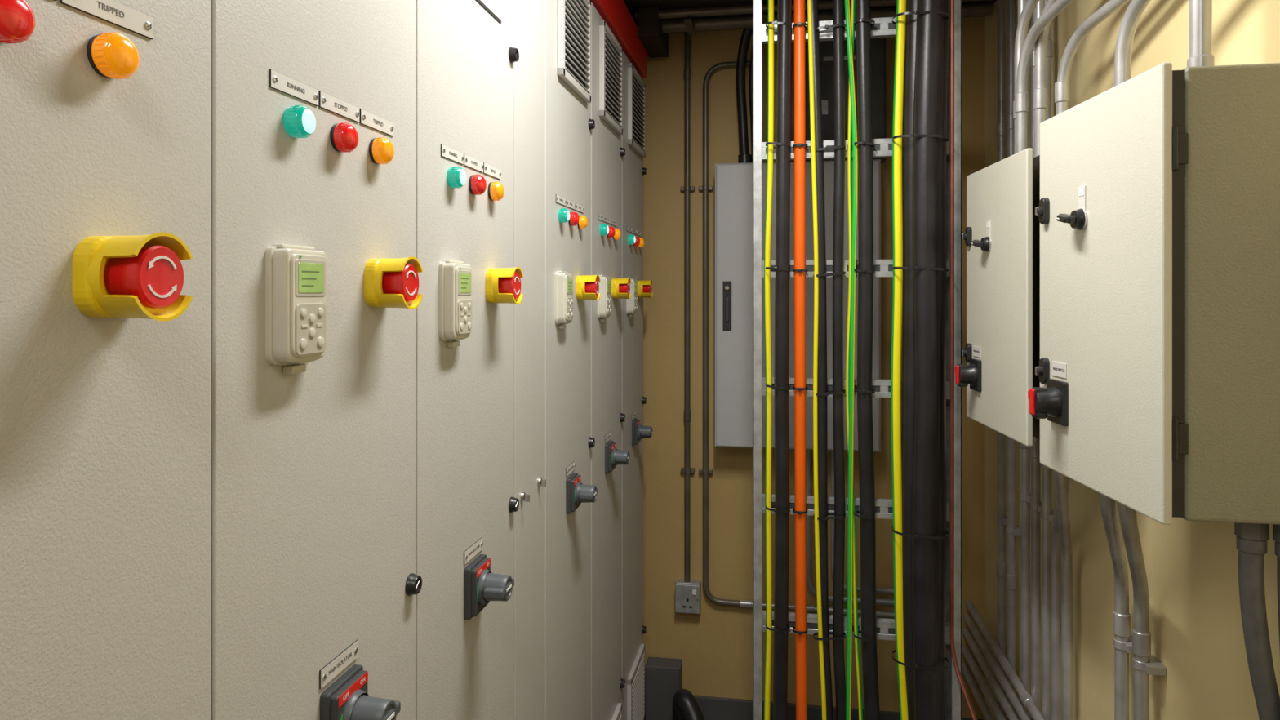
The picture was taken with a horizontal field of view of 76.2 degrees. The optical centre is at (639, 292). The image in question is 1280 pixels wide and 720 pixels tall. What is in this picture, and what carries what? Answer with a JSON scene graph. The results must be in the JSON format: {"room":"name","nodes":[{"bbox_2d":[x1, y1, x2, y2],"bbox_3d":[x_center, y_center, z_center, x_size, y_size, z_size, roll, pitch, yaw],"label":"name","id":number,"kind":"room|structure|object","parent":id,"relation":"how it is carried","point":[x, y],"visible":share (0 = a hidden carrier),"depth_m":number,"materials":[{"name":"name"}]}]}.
{"room":"electrical room","nodes":[
{"label":"electrical room","id":0,"kind":"room"},
{"bbox_2d":[623,0,996,33],"bbox_3d":[-0.028,-1.010,0.715,1.904,0.100,4.800,0,0,10],"label":"ceiling","id":1,"kind":"structure","parent":0,"point":[632,6],"depth_m":2.72,"materials":[{"name":"paint"}]},
{"bbox_2d":[641,16,985,719],"bbox_3d":[0.368,0.320,3.031,1.904,2.560,0.100,0,0,10],"label":"wall","id":2,"kind":"structure","parent":0,"point":[714,646],"depth_m":3.00,"materials":[{"name":"paint"}]},
{"bbox_2d":[680,31,694,582],"bbox_3d":[0.174,0.052,2.996,0.050,2.015,0.034,0,0,10],"label":"conduit","id":3,"kind":"object","parent":2,"relation":"attached to","point":[687,470],"visible":0.99,"depth_m":2.98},
{"bbox_2d":[675,579,701,613],"bbox_3d":[0.176,1.116,2.988,0.090,0.112,0.049,0,0,10],"label":"wall socket","id":4,"kind":"object","parent":2,"relation":"attached to","point":[687,595],"visible":1,"depth_m":2.97,"materials":[{"name":"metal"}]},
{"bbox_2d":[698,60,750,606],"bbox_3d":[0.310,0.150,2.973,0.191,1.976,0.034,0,0,10],"label":"conduit","id":5,"kind":"object","parent":2,"relation":"attached to","point":[705,188],"visible":0.99,"depth_m":2.97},
{"bbox_2d":[715,159,880,452],"bbox_3d":[0.549,0.046,2.870,0.565,0.998,0.154,0,0,10],"label":"panel","id":6,"kind":"object","parent":2,"relation":"attached to","point":[733,181],"visible":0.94,"depth_m":2.83,"materials":[{"name":"paint"}]},
{"bbox_2d":[735,12,776,163],"bbox_3d":[0.395,-0.711,2.838,0.088,0.515,0.194,0,0,-17],"label":"cable","id":7,"kind":"object","parent":6,"relation":"attached to","point":[744,157],"visible":0.52,"depth_m":2.88,"materials":[{"name":"black plastic"}]},
{"bbox_2d":[739,600,894,617],"bbox_3d":[0.678,1.130,2.905,0.642,0.030,0.026,0,0,10],"label":"conduit","id":8,"kind":"object","parent":2,"relation":"attached to","point":[743,603],"visible":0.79,"depth_m":2.91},
{"bbox_2d":[790,38,885,163],"bbox_3d":[0.683,-0.706,2.870,0.340,0.499,0.110,0,0,10],"label":"panel","id":9,"kind":"object","parent":2,"relation":"attached to","point":[877,45],"visible":0.37,"depth_m":2.81,"materials":[{"name":"metal"}]},
{"bbox_2d":[693,694,985,719],"bbox_3d":[0.615,1.542,2.928,1.182,0.115,0.020,0,0,10],"label":"baseboard","id":10,"kind":"structure","parent":2,"relation":"attached to","point":[713,708],"depth_m":2.96,"materials":[{"name":"grey paint"}]},
{"bbox_2d":[805,449,894,605],"bbox_3d":[0.792,0.825,2.886,0.410,0.550,0.021,0,0,10],"label":"conduit","id":11,"kind":"object","parent":2,"relation":"attached to","point":[809,581],"visible":0.51,"depth_m":2.91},
{"bbox_2d":[831,450,893,594],"bbox_3d":[0.837,0.805,2.878,0.320,0.510,0.021,0,0,10],"label":"conduit","id":12,"kind":"object","parent":2,"relation":"attached to","point":[878,589],"visible":0.2,"depth_m":2.89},
{"bbox_2d":[961,662,994,719],"bbox_3d":[0.923,1.300,1.661,0.031,0.031,2.385,0,0,10],"label":"conduit","id":13,"kind":"object","parent":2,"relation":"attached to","point":[982,704],"visible":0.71,"depth_m":2.63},
{"bbox_2d":[961,645,1006,719],"bbox_3d":[0.927,1.240,1.660,0.031,0.031,2.385,0,0,10],"label":"conduit","id":14,"kind":"object","parent":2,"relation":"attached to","point":[987,692],"visible":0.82,"depth_m":2.56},
{"bbox_2d":[962,628,1019,719],"bbox_3d":[0.931,1.180,1.659,0.031,0.031,2.385,0,0,10],"label":"conduit","id":15,"kind":"object","parent":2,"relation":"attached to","point":[1003,700],"visible":1,"depth_m":2.48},
{"bbox_2d":[635,0,994,57],"bbox_3d":[0.575,-0.909,2.768,1.160,0.099,0.270,0,0,10],"label":"beam","id":16,"kind":"structure","parent":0,"point":[653,30],"depth_m":2.73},
{"bbox_2d":[985,0,1279,719],"bbox_3d":[0.853,0.320,0.514,0.100,2.560,4.700,0,0,10],"label":"wall","id":17,"kind":"structure","parent":0,"point":[1196,629],"depth_m":1.54,"materials":[{"name":"beige paint"}]},
{"bbox_2d":[955,148,1039,446],"bbox_3d":[0.864,0.010,1.777,0.295,0.584,0.395,0,0,10],"label":"enclosure","id":18,"kind":"object","parent":17,"relation":"attached to","point":[1001,236],"visible":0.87,"depth_m":1.72,"materials":[{"name":"paint"}]},
{"bbox_2d":[1017,0,1028,148],"bbox_3d":[0.910,-0.620,1.939,0.023,0.671,0.023,0,0,10],"label":"conduit","id":19,"kind":"object","parent":18,"relation":"on","point":[1021,3],"visible":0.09,"depth_m":1.93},
{"bbox_2d":[1034,0,1044,57],"bbox_3d":[0.935,-0.620,1.910,0.023,0.671,0.023,0,0,10],"label":"conduit","id":20,"kind":"object","parent":18,"relation":"on","point":[1039,7],"visible":0.02,"depth_m":1.90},
{"bbox_2d":[1014,0,1073,153],"bbox_3d":[0.715,-0.458,0.662,0.083,0.347,2.346,0,0,8],"label":"conduit","id":21,"kind":"object","parent":18,"relation":"on","point":[1021,96],"visible":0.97,"depth_m":1.80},
{"bbox_2d":[963,613,1031,719],"bbox_3d":[0.935,1.130,1.659,0.031,0.031,2.385,0,0,10],"label":"conduit","id":22,"kind":"object","parent":17,"relation":"attached to","point":[1006,685],"visible":1,"depth_m":2.42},
{"bbox_2d":[996,0,1007,716],"bbox_3d":[1.119,0.172,2.507,0.046,2.255,0.051,0,0,10],"label":"conduit","id":23,"kind":"object","parent":17,"relation":"attached to","point":[1002,519],"visible":0.48,"depth_m":2.50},
{"bbox_2d":[964,600,1044,719],"bbox_3d":[0.939,1.080,1.658,0.031,0.031,2.385,0,0,10],"label":"conduit","id":24,"kind":"object","parent":17,"relation":"attached to","point":[1025,697],"visible":1,"depth_m":2.34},
{"bbox_2d":[1006,0,1021,719],"bbox_3d":[1.101,0.172,2.399,0.046,2.255,0.051,0,0,10],"label":"conduit","id":25,"kind":"object","parent":17,"relation":"attached to","point":[1012,530],"visible":0.48,"depth_m":2.39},
{"bbox_2d":[1020,20,1031,716],"bbox_3d":[1.077,0.318,2.261,0.046,2.545,0.051,0,0,10],"label":"conduit","id":26,"kind":"object","parent":17,"relation":"attached to","point":[1025,496],"visible":0.3,"depth_m":2.25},
{"bbox_2d":[1013,0,1039,154],"bbox_3d":[0.781,-0.508,0.688,0.123,0.447,2.418,0,0,7],"label":"conduit","id":27,"kind":"object","parent":17,"relation":"attached to","point":[1028,10],"visible":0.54,"depth_m":1.86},
{"bbox_2d":[1030,9,1041,719],"bbox_3d":[1.062,0.318,2.172,0.046,2.545,0.051,0,0,10],"label":"conduit","id":28,"kind":"object","parent":17,"relation":"attached to","point":[1036,503],"visible":0.39,"depth_m":2.17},
{"bbox_2d":[1033,0,1056,157],"bbox_3d":[0.751,-0.488,0.640,0.091,0.407,2.316,0,0,8],"label":"conduit","id":29,"kind":"object","parent":17,"relation":"attached to","point":[1040,91],"visible":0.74,"depth_m":1.77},
{"bbox_2d":[1040,0,1054,719],"bbox_3d":[1.047,0.318,2.083,0.046,2.545,0.051,0,0,10],"label":"conduit","id":30,"kind":"object","parent":17,"relation":"attached to","point":[1046,513],"visible":0.39,"depth_m":2.08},
{"bbox_2d":[1050,476,1070,719],"bbox_3d":[0.966,0.944,1.874,0.023,1.292,0.331,0,0,23],"label":"conduit","id":31,"kind":"object","parent":17,"relation":"attached to","point":[1055,548],"visible":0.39,"depth_m":2.01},
{"bbox_2d":[1053,470,1072,719],"bbox_3d":[0.932,0.944,1.799,0.023,1.292,0.343,0,0,30],"label":"conduit","id":32,"kind":"object","parent":17,"relation":"attached to","point":[1060,480],"visible":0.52,"depth_m":1.93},
{"bbox_2d":[1054,0,1129,115],"bbox_3d":[0.775,-0.438,0.606,0.094,0.307,2.256,0,0,7],"label":"conduit","id":33,"kind":"object","parent":17,"relation":"attached to","point":[1062,85],"visible":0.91,"depth_m":1.67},
{"bbox_2d":[1099,493,1133,719],"bbox_3d":[0.902,0.945,1.523,0.055,1.291,0.310,0,0,35],"label":"conduit","id":34,"kind":"object","parent":17,"relation":"attached to","point":[1122,639],"visible":0.87,"depth_m":1.61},
{"bbox_2d":[1118,502,1166,719],"bbox_3d":[0.895,0.945,1.451,0.055,1.291,0.275,0,0,37],"label":"conduit","id":35,"kind":"object","parent":17,"relation":"attached to","point":[1144,664],"visible":0.88,"depth_m":1.52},
{"bbox_2d":[1027,62,1279,524],"bbox_3d":[0.780,0.002,1.251,0.285,0.606,0.395,0,0,10],"label":"enclosure","id":36,"kind":"object","parent":17,"relation":"attached to","point":[1157,394],"visible":1,"depth_m":1.07,"materials":[{"name":"paint"}]},
{"bbox_2d":[1114,0,1151,86],"bbox_3d":[0.711,-0.446,0.455,0.067,0.292,1.936,0,0,8],"label":"conduit","id":37,"kind":"object","parent":36,"relation":"on","point":[1123,49],"visible":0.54,"depth_m":1.39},
{"bbox_2d":[1186,0,1214,66],"bbox_3d":[0.810,-0.625,1.180,0.033,0.659,0.033,0,0,10],"label":"conduit","id":38,"kind":"object","parent":36,"relation":"on","point":[1200,11],"visible":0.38,"depth_m":1.17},
{"bbox_2d":[1234,522,1279,719],"bbox_3d":[0.852,0.945,1.104,0.089,1.290,0.037,0,0,-5],"label":"conduit","id":39,"kind":"object","parent":36,"relation":"attached to","point":[1251,538],"visible":0.94,"depth_m":1.09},
{"bbox_2d":[1272,524,1279,648],"bbox_3d":[0.859,0.945,1.065,0.039,1.290,0.058,0,0,10],"label":"conduit","id":40,"kind":"object","parent":36,"relation":"attached to","point":[1276,528],"visible":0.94,"depth_m":1.08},
{"bbox_3d":[-0.028,1.650,0.715,1.904,0.100,4.800,0,0,10],"label":"floor","id":41,"kind":"structure","parent":0,"visible":0},
{"bbox_2d":[0,0,210,719],"bbox_3d":[-0.624,0.417,0.543,0.547,2.365,0.399,0,0,10],"label":"tall cabinet","id":42,"kind":"object","parent":41,"relation":"on","point":[105,422],"depth_m":0.58,"materials":[{"name":"grey"}]},
{"bbox_2d":[0,0,35,44],"bbox_3d":[-0.390,-0.170,0.503,0.022,0.032,0.032,0,0,10],"label":"light","id":43,"kind":"object","parent":42,"relation":"attached to","point":[17,18],"visible":1,"depth_m":0.50,"materials":[{"name":"red plastic"}]},
{"bbox_2d":[60,0,153,39],"bbox_3d":[-0.384,-0.204,0.592,0.004,0.018,0.082,0,0,10],"label":"label","id":44,"kind":"object","parent":42,"relation":"attached to","point":[113,11],"visible":1,"depth_m":0.60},
{"bbox_2d":[86,31,139,79],"bbox_3d":[-0.376,-0.170,0.587,0.022,0.032,0.032,0,0,10],"label":"light","id":45,"kind":"object","parent":42,"relation":"attached to","point":[114,55],"visible":1,"depth_m":0.58,"materials":[{"name":"orange plastic"}]},
{"bbox_2d":[210,0,422,719],"bbox_3d":[-0.556,0.417,0.937,0.547,2.365,0.399,0,0,10],"label":"tall cabinet","id":46,"kind":"object","parent":41,"relation":"on","point":[313,471],"depth_m":0.85,"materials":[{"name":"grey"}]},
{"bbox_2d":[269,68,318,106],"bbox_3d":[-0.345,-0.204,0.819,0.004,0.018,0.082,0,0,10],"label":"label","id":47,"kind":"object","parent":46,"relation":"attached to","point":[279,82],"visible":1,"depth_m":0.81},
{"bbox_2d":[265,244,326,373],"bbox_3d":[-0.335,0.017,0.808,0.027,0.126,0.076,0,0,10],"label":"keypad","id":48,"kind":"object","parent":46,"relation":"attached to","point":[295,275],"visible":1,"depth_m":0.78,"materials":[{"name":"plastic"}]},
{"bbox_2d":[283,105,315,137],"bbox_3d":[-0.337,-0.170,0.813,0.022,0.032,0.032,0,0,10],"label":"light","id":49,"kind":"object","parent":46,"relation":"attached to","point":[300,120],"visible":1,"depth_m":0.80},
{"bbox_2d":[319,640,358,688],"bbox_3d":[-0.331,0.410,0.902,0.004,0.020,0.078,0,0,10],"label":"label","id":50,"kind":"object","parent":46,"relation":"attached to","point":[347,656],"visible":1,"depth_m":0.90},
{"bbox_2d":[319,90,359,122],"bbox_3d":[-0.331,-0.204,0.903,0.004,0.018,0.082,0,0,10],"label":"label","id":51,"kind":"object","parent":46,"relation":"attached to","point":[328,102],"visible":1,"depth_m":0.90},
{"bbox_2d":[329,122,359,152],"bbox_3d":[-0.322,-0.170,0.897,0.022,0.032,0.032,0,0,10],"label":"light","id":52,"kind":"object","parent":46,"relation":"attached to","point":[344,136],"visible":1,"depth_m":0.89,"materials":[{"name":"red plastic"}]},
{"bbox_2d":[320,664,400,719],"bbox_3d":[-0.303,0.466,0.896,0.061,0.080,0.074,0,0,10],"label":"switch","id":53,"kind":"object","parent":46,"relation":"attached to","point":[347,698],"visible":1,"depth_m":0.88,"materials":[{"name":"grey plastic"}]},
{"bbox_2d":[360,108,393,136],"bbox_3d":[-0.316,-0.204,0.986,0.004,0.018,0.082,0,0,10],"label":"label","id":54,"kind":"object","parent":46,"relation":"attached to","point":[371,120],"visible":1,"depth_m":0.98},
{"bbox_2d":[368,137,394,164],"bbox_3d":[-0.308,-0.170,0.981,0.022,0.032,0.032,0,0,10],"label":"light","id":55,"kind":"object","parent":46,"relation":"attached to","point":[381,150],"visible":1,"depth_m":0.97,"materials":[{"name":"orange plastic"}]},
{"bbox_2d":[404,573,422,595],"bbox_3d":[-0.297,0.385,1.075,0.012,0.028,0.028,0,0,10],"label":"knob","id":56,"kind":"object","parent":46,"relation":"attached to","point":[413,585],"visible":1,"depth_m":1.07,"materials":[{"name":"black plastic"}]},
{"bbox_2d":[415,0,523,719],"bbox_3d":[-0.488,0.417,1.336,0.547,2.365,0.409,0,0,10],"label":"tall cabinet","id":57,"kind":"object","parent":41,"relation":"on","point":[464,72],"depth_m":1.26,"materials":[{"name":"grey"}]},
{"bbox_2d":[440,143,463,164],"bbox_3d":[-0.278,-0.204,1.213,0.004,0.018,0.082,0,0,10],"label":"label","id":58,"kind":"object","parent":57,"relation":"attached to","point":[446,152],"visible":1,"depth_m":1.21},
{"bbox_2d":[439,260,471,346],"bbox_3d":[-0.268,0.017,1.202,0.027,0.126,0.076,0,0,10],"label":"keypad","id":59,"kind":"object","parent":57,"relation":"attached to","point":[455,276],"visible":1,"depth_m":1.17,"materials":[{"name":"plastic"}]},
{"bbox_2d":[446,166,466,188],"bbox_3d":[-0.269,-0.170,1.208,0.022,0.032,0.032,0,0,10],"label":"light","id":60,"kind":"object","parent":57,"relation":"attached to","point":[455,175],"visible":1,"depth_m":1.20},
{"bbox_2d":[463,537,483,564],"bbox_3d":[-0.264,0.410,1.296,0.004,0.020,0.078,0,0,10],"label":"label","id":61,"kind":"object","parent":57,"relation":"attached to","point":[477,547],"visible":1,"depth_m":1.29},
{"bbox_2d":[463,153,483,173],"bbox_3d":[-0.263,-0.204,1.297,0.004,0.018,0.082,0,0,10],"label":"label","id":62,"kind":"object","parent":57,"relation":"attached to","point":[469,162],"visible":1,"depth_m":1.29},
{"bbox_2d":[468,174,486,195],"bbox_3d":[-0.255,-0.170,1.292,0.022,0.032,0.032,0,0,10],"label":"light","id":63,"kind":"object","parent":57,"relation":"attached to","point":[477,184],"visible":1,"depth_m":1.28,"materials":[{"name":"red plastic"}]},
{"bbox_2d":[475,0,501,23],"bbox_3d":[-0.259,-0.508,1.325,0.003,0.080,0.200,0,0,10],"label":"nameplate","id":64,"kind":"object","parent":57,"relation":"attached to","point":[493,7],"visible":1,"depth_m":1.38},
{"bbox_2d":[463,554,514,619],"bbox_3d":[-0.236,0.466,1.290,0.061,0.080,0.074,0,0,10],"label":"switch","id":65,"kind":"object","parent":57,"relation":"attached to","point":[482,586],"visible":1,"depth_m":1.27,"materials":[{"name":"grey plastic"}]},
{"bbox_2d":[483,162,501,179],"bbox_3d":[-0.249,-0.204,1.381,0.004,0.018,0.082,0,0,10],"label":"label","id":66,"kind":"object","parent":57,"relation":"attached to","point":[489,170],"visible":1,"depth_m":1.38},
{"bbox_2d":[488,182,504,200],"bbox_3d":[-0.241,-0.170,1.375,0.022,0.032,0.032,0,0,10],"label":"light","id":67,"kind":"object","parent":57,"relation":"attached to","point":[495,189],"visible":1,"depth_m":1.36,"materials":[{"name":"orange plastic"}]},
{"bbox_2d":[508,46,519,62],"bbox_3d":[-0.228,-0.430,1.479,0.012,0.028,0.028,0,0,10],"label":"lock","id":68,"kind":"object","parent":57,"relation":"attached to","point":[513,54],"visible":1,"depth_m":1.47,"materials":[{"name":"black plastic"}]},
{"bbox_2d":[508,496,519,512],"bbox_3d":[-0.228,0.385,1.479,0.012,0.028,0.028,0,0,10],"label":"lock","id":69,"kind":"object","parent":57,"relation":"attached to","point":[513,503],"visible":1,"depth_m":1.47,"materials":[{"name":"black plastic"}]},
{"bbox_2d":[514,0,544,719],"bbox_3d":[-0.460,0.417,1.641,0.500,2.365,0.199,0,0,10],"label":"tall cabinet","id":70,"kind":"object","parent":41,"relation":"on","point":[529,15],"visible":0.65,"depth_m":1.59,"materials":[{"name":"grey"}]},
{"bbox_2d":[520,492,529,502],"bbox_3d":[-0.216,0.386,1.538,0.016,0.018,0.016,0,0,10],"label":"lock","id":71,"kind":"object","parent":70,"relation":"attached to","point":[523,496],"visible":1,"depth_m":1.54,"materials":[{"name":"metal"}]},
{"bbox_2d":[544,0,599,719],"bbox_3d":[-0.385,0.417,1.943,0.547,2.365,0.419,0,0,10],"label":"tall cabinet","id":72,"kind":"object","parent":41,"relation":"on","point":[567,134],"depth_m":1.86,"materials":[{"name":"grey"}]},
{"bbox_2d":[555,194,566,205],"bbox_3d":[-0.175,-0.204,1.814,0.004,0.018,0.082,0,0,10],"label":"label","id":73,"kind":"object","parent":72,"relation":"attached to","point":[561,200],"visible":1,"depth_m":1.81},
{"bbox_2d":[555,271,573,328],"bbox_3d":[-0.165,0.017,1.804,0.027,0.126,0.076,0,0,10],"label":"keypad","id":74,"kind":"object","parent":72,"relation":"attached to","point":[563,280],"visible":1,"depth_m":1.77,"materials":[{"name":"plastic"}]},
{"bbox_2d":[558,208,569,222],"bbox_3d":[-0.167,-0.170,1.809,0.022,0.032,0.032,0,0,10],"label":"light","id":75,"kind":"object","parent":72,"relation":"attached to","point":[563,214],"visible":1,"depth_m":1.80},
{"bbox_2d":[565,461,575,476],"bbox_3d":[-0.161,0.410,1.897,0.004,0.020,0.078,0,0,10],"label":"label","id":76,"kind":"object","parent":72,"relation":"attached to","point":[571,468],"visible":1,"depth_m":1.89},
{"bbox_2d":[565,198,575,209],"bbox_3d":[-0.161,-0.204,1.898,0.004,0.018,0.082,0,0,10],"label":"label","id":77,"kind":"object","parent":72,"relation":"attached to","point":[569,203],"visible":1,"depth_m":1.90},
{"bbox_2d":[568,212,579,226],"bbox_3d":[-0.152,-0.170,1.893,0.022,0.032,0.032,0,0,10],"label":"light","id":78,"kind":"object","parent":72,"relation":"attached to","point":[574,220],"visible":0.99,"depth_m":1.88,"materials":[{"name":"red plastic"}]},
{"bbox_2d":[557,0,591,102],"bbox_3d":[-0.151,-0.605,1.918,0.015,0.260,0.270,0,0,10],"label":"vent grille","id":79,"kind":"object","parent":72,"relation":"attached to","point":[574,16],"visible":1,"depth_m":1.92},
{"bbox_2d":[565,472,597,514],"bbox_3d":[-0.133,0.466,1.891,0.061,0.080,0.074,0,0,10],"label":"switch","id":80,"kind":"object","parent":72,"relation":"attached to","point":[577,493],"visible":1,"depth_m":1.87,"materials":[{"name":"grey plastic"}]},
{"bbox_2d":[577,215,587,228],"bbox_3d":[-0.138,-0.170,1.976,0.022,0.032,0.032,0,0,10],"label":"light","id":81,"kind":"object","parent":72,"relation":"attached to","point":[583,223],"visible":0.94,"depth_m":1.97,"materials":[{"name":"orange plastic"}]},
{"bbox_2d":[591,1,631,719],"bbox_3d":[-0.314,0.417,2.357,0.547,2.365,0.419,0,0,10],"label":"tall cabinet","id":82,"kind":"object","parent":41,"relation":"on","point":[606,143],"depth_m":2.28,"materials":[{"name":"grey"}]},
{"bbox_2d":[597,275,611,321],"bbox_3d":[-0.094,0.017,2.218,0.027,0.126,0.076,0,0,10],"label":"keypad","id":83,"kind":"object","parent":82,"relation":"attached to","point":[604,304],"visible":0.96,"depth_m":2.19,"materials":[{"name":"plastic"}]},
{"bbox_2d":[600,223,608,235],"bbox_3d":[-0.096,-0.170,2.223,0.022,0.032,0.032,0,0,10],"label":"light","id":84,"kind":"object","parent":82,"relation":"attached to","point":[604,228],"visible":1,"depth_m":2.21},
{"bbox_2d":[599,19,622,134],"bbox_3d":[-0.080,-0.605,2.332,0.015,0.260,0.270,0,0,10],"label":"vent grille","id":85,"kind":"object","parent":82,"relation":"attached to","point":[611,52],"visible":1,"depth_m":2.31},
{"bbox_2d":[606,226,615,237],"bbox_3d":[-0.081,-0.170,2.307,0.022,0.032,0.032,0,0,10],"label":"light","id":86,"kind":"object","parent":82,"relation":"attached to","point":[611,233],"visible":0.92,"depth_m":2.30,"materials":[{"name":"red plastic"}]},
{"bbox_2d":[611,702,622,719],"bbox_3d":[-0.082,1.365,2.322,0.015,0.260,0.270,0,0,10],"label":"vent grille","id":87,"kind":"object","parent":82,"relation":"attached to","point":[617,715],"visible":1,"depth_m":2.42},
{"bbox_2d":[604,440,630,473],"bbox_3d":[-0.062,0.466,2.305,0.061,0.080,0.074,0,0,10],"label":"switch","id":88,"kind":"object","parent":82,"relation":"attached to","point":[613,456],"visible":1,"depth_m":2.28,"materials":[{"name":"grey plastic"}]},
{"bbox_2d":[622,50,653,719],"bbox_3d":[-0.244,0.417,2.763,0.547,2.365,0.404,0,0,10],"label":"tall cabinet","id":89,"kind":"object","parent":41,"relation":"on","point":[632,162],"depth_m":2.68,"materials":[{"name":"grey"}]},
{"bbox_2d":[626,277,637,317],"bbox_3d":[-0.023,0.017,2.632,0.027,0.126,0.076,0,0,10],"label":"keypad","id":90,"kind":"object","parent":89,"relation":"attached to","point":[631,304],"visible":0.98,"depth_m":2.60,"materials":[{"name":"plastic"}]},
{"bbox_2d":[627,234,635,244],"bbox_3d":[-0.025,-0.170,2.637,0.022,0.032,0.032,0,0,10],"label":"light","id":91,"kind":"object","parent":89,"relation":"attached to","point":[632,239],"visible":1,"depth_m":2.63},
{"bbox_2d":[626,644,644,719],"bbox_3d":[-0.011,1.365,2.736,0.015,0.260,0.270,0,0,10],"label":"vent grille","id":92,"kind":"object","parent":89,"relation":"attached to","point":[636,678],"visible":1,"depth_m":2.72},
{"bbox_2d":[627,62,645,157],"bbox_3d":[-0.010,-0.605,2.746,0.015,0.260,0.270,0,0,10],"label":"vent grille","id":93,"kind":"object","parent":89,"relation":"attached to","point":[636,85],"visible":1,"depth_m":2.73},
{"bbox_2d":[631,418,653,445],"bbox_3d":[0.009,0.466,2.719,0.061,0.080,0.074,0,0,10],"label":"switch","id":94,"kind":"object","parent":89,"relation":"attached to","point":[639,432],"visible":1,"depth_m":2.70,"materials":[{"name":"grey plastic"}]},
{"bbox_2d":[644,656,682,719],"bbox_3d":[0.086,1.472,2.967,0.126,0.255,0.079,0,0,10],"label":"box","id":95,"kind":"object","parent":41,"relation":"on","point":[663,676],"visible":0.92,"depth_m":2.93,"materials":[{"name":"grey paint"}]},
{"bbox_2d":[672,688,704,719],"bbox_3d":[0.218,1.486,2.685,0.096,0.230,0.471,0,0,-23],"label":"hose","id":96,"kind":"object","parent":41,"relation":"on","point":[686,706],"visible":1,"depth_m":2.78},
{"bbox_2d":[752,0,961,719],"bbox_3d":[0.560,0.290,2.142,0.523,2.620,0.081,0,0,10],"label":"ladder","id":97,"kind":"object","parent":41,"relation":"on","point":[884,28],"visible":0.59,"depth_m":2.14,"materials":[{"name":"metal"}]},
{"bbox_2d":[764,0,773,719],"bbox_3d":[0.338,0.320,2.146,0.028,2.550,0.017,0,0,10],"label":"cable","id":98,"kind":"object","parent":97,"relation":"attached to","point":[771,2],"visible":0.98,"depth_m":2.14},
{"bbox_2d":[773,0,791,719],"bbox_3d":[0.372,0.320,2.129,0.050,2.550,0.038,0,0,10],"label":"power cable","id":99,"kind":"object","parent":97,"relation":"attached to","point":[782,159],"visible":0.99,"depth_m":2.11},
{"bbox_2d":[793,0,807,719],"bbox_3d":[0.418,0.320,2.126,0.035,2.550,0.030,0,0,10],"label":"cable","id":100,"kind":"object","parent":97,"relation":"attached to","point":[798,5],"visible":0.99,"depth_m":2.11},
{"bbox_2d":[807,0,826,719],"bbox_3d":[0.454,0.320,2.108,0.055,2.550,0.013,0,0,10],"label":"cable","id":101,"kind":"object","parent":97,"relation":"attached to","point":[809,2],"visible":1,"depth_m":2.10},
{"bbox_2d":[806,0,833,719],"bbox_3d":[0.468,0.320,2.118,0.078,2.550,0.030,0,0,10],"label":"power cable","id":102,"kind":"object","parent":97,"relation":"attached to","point":[822,313],"visible":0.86,"depth_m":2.10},
{"bbox_2d":[832,0,845,719],"bbox_3d":[0.518,0.320,2.109,0.041,2.550,0.028,0,0,10],"label":"power cable","id":103,"kind":"object","parent":97,"relation":"attached to","point":[837,5],"visible":0.99,"depth_m":2.10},
{"bbox_2d":[844,0,857,719],"bbox_3d":[0.541,0.320,2.100,0.038,2.550,0.015,0,0,10],"label":"cable","id":104,"kind":"object","parent":97,"relation":"attached to","point":[847,15],"visible":1,"depth_m":2.10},
{"bbox_2d":[845,0,862,719],"bbox_3d":[0.557,0.320,2.111,0.048,2.550,0.012,0,0,10],"label":"cable","id":105,"kind":"object","parent":97,"relation":"attached to","point":[852,2],"visible":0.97,"depth_m":2.11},
{"bbox_2d":[765,10,949,670],"bbox_3d":[0.546,0.112,2.071,0.451,1.628,0.096,0,0,10],"label":"ties","id":106,"kind":"object","parent":97,"relation":"attached to","point":[863,20],"visible":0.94,"depth_m":2.09,"materials":[{"name":"black plastic"}]},
{"bbox_2d":[854,0,879,719],"bbox_3d":[0.589,0.320,2.092,0.074,2.550,0.039,0,0,10],"label":"power cable","id":107,"kind":"object","parent":97,"relation":"attached to","point":[862,7],"visible":0.99,"depth_m":2.08,"materials":[{"name":"rubber"}]},
{"bbox_2d":[890,0,907,719],"bbox_3d":[0.662,0.320,2.066,0.051,2.550,0.026,0,0,10],"label":"cable","id":108,"kind":"object","parent":97,"relation":"attached to","point":[900,29],"visible":0.98,"depth_m":2.06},
{"bbox_2d":[901,0,917,719],"bbox_3d":[0.698,0.320,2.063,0.076,2.551,0.060,0,0,10],"label":"power cable","id":109,"kind":"object","parent":97,"relation":"attached to","point":[908,350],"visible":0.48,"depth_m":2.04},
{"bbox_2d":[911,0,943,719],"bbox_3d":[0.716,0.320,2.031,0.074,2.551,0.071,0,0,-25],"label":"power cable","id":110,"kind":"object","parent":97,"relation":"attached to","point":[926,283],"visible":0.99,"depth_m":2.00,"materials":[{"name":"rubber"}]},
{"bbox_2d":[937,0,949,719],"bbox_3d":[0.743,0.320,2.055,0.068,2.550,0.065,0,0,-28],"label":"power cable","id":111,"kind":"object","parent":97,"relation":"attached to","point":[945,34],"visible":0.39,"depth_m":2.03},
{"bbox_2d":[949,0,977,719],"bbox_3d":[0.790,0.174,1.752,0.013,2.259,0.544,0,0,-4],"label":"cable","id":112,"kind":"object","parent":97,"relation":"attached to","point":[952,2],"visible":1,"depth_m":2.02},
{"bbox_3d":[-0.782,0.418,-0.242,0.500,2.365,0.399,0,0,10],"label":"cabinet","id":113,"kind":"object","parent":41,"relation":"on","visible":0},
{"bbox_2d":[591,0,646,78],"bbox_3d":[-0.518,-0.828,1.263,0.512,0.124,3.455,0,0,10],"label":"fascia","id":114,"kind":"object","parent":113,"relation":"on","point":[615,13],"visible":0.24,"depth_m":2.52,"materials":[{"name":"paint"}]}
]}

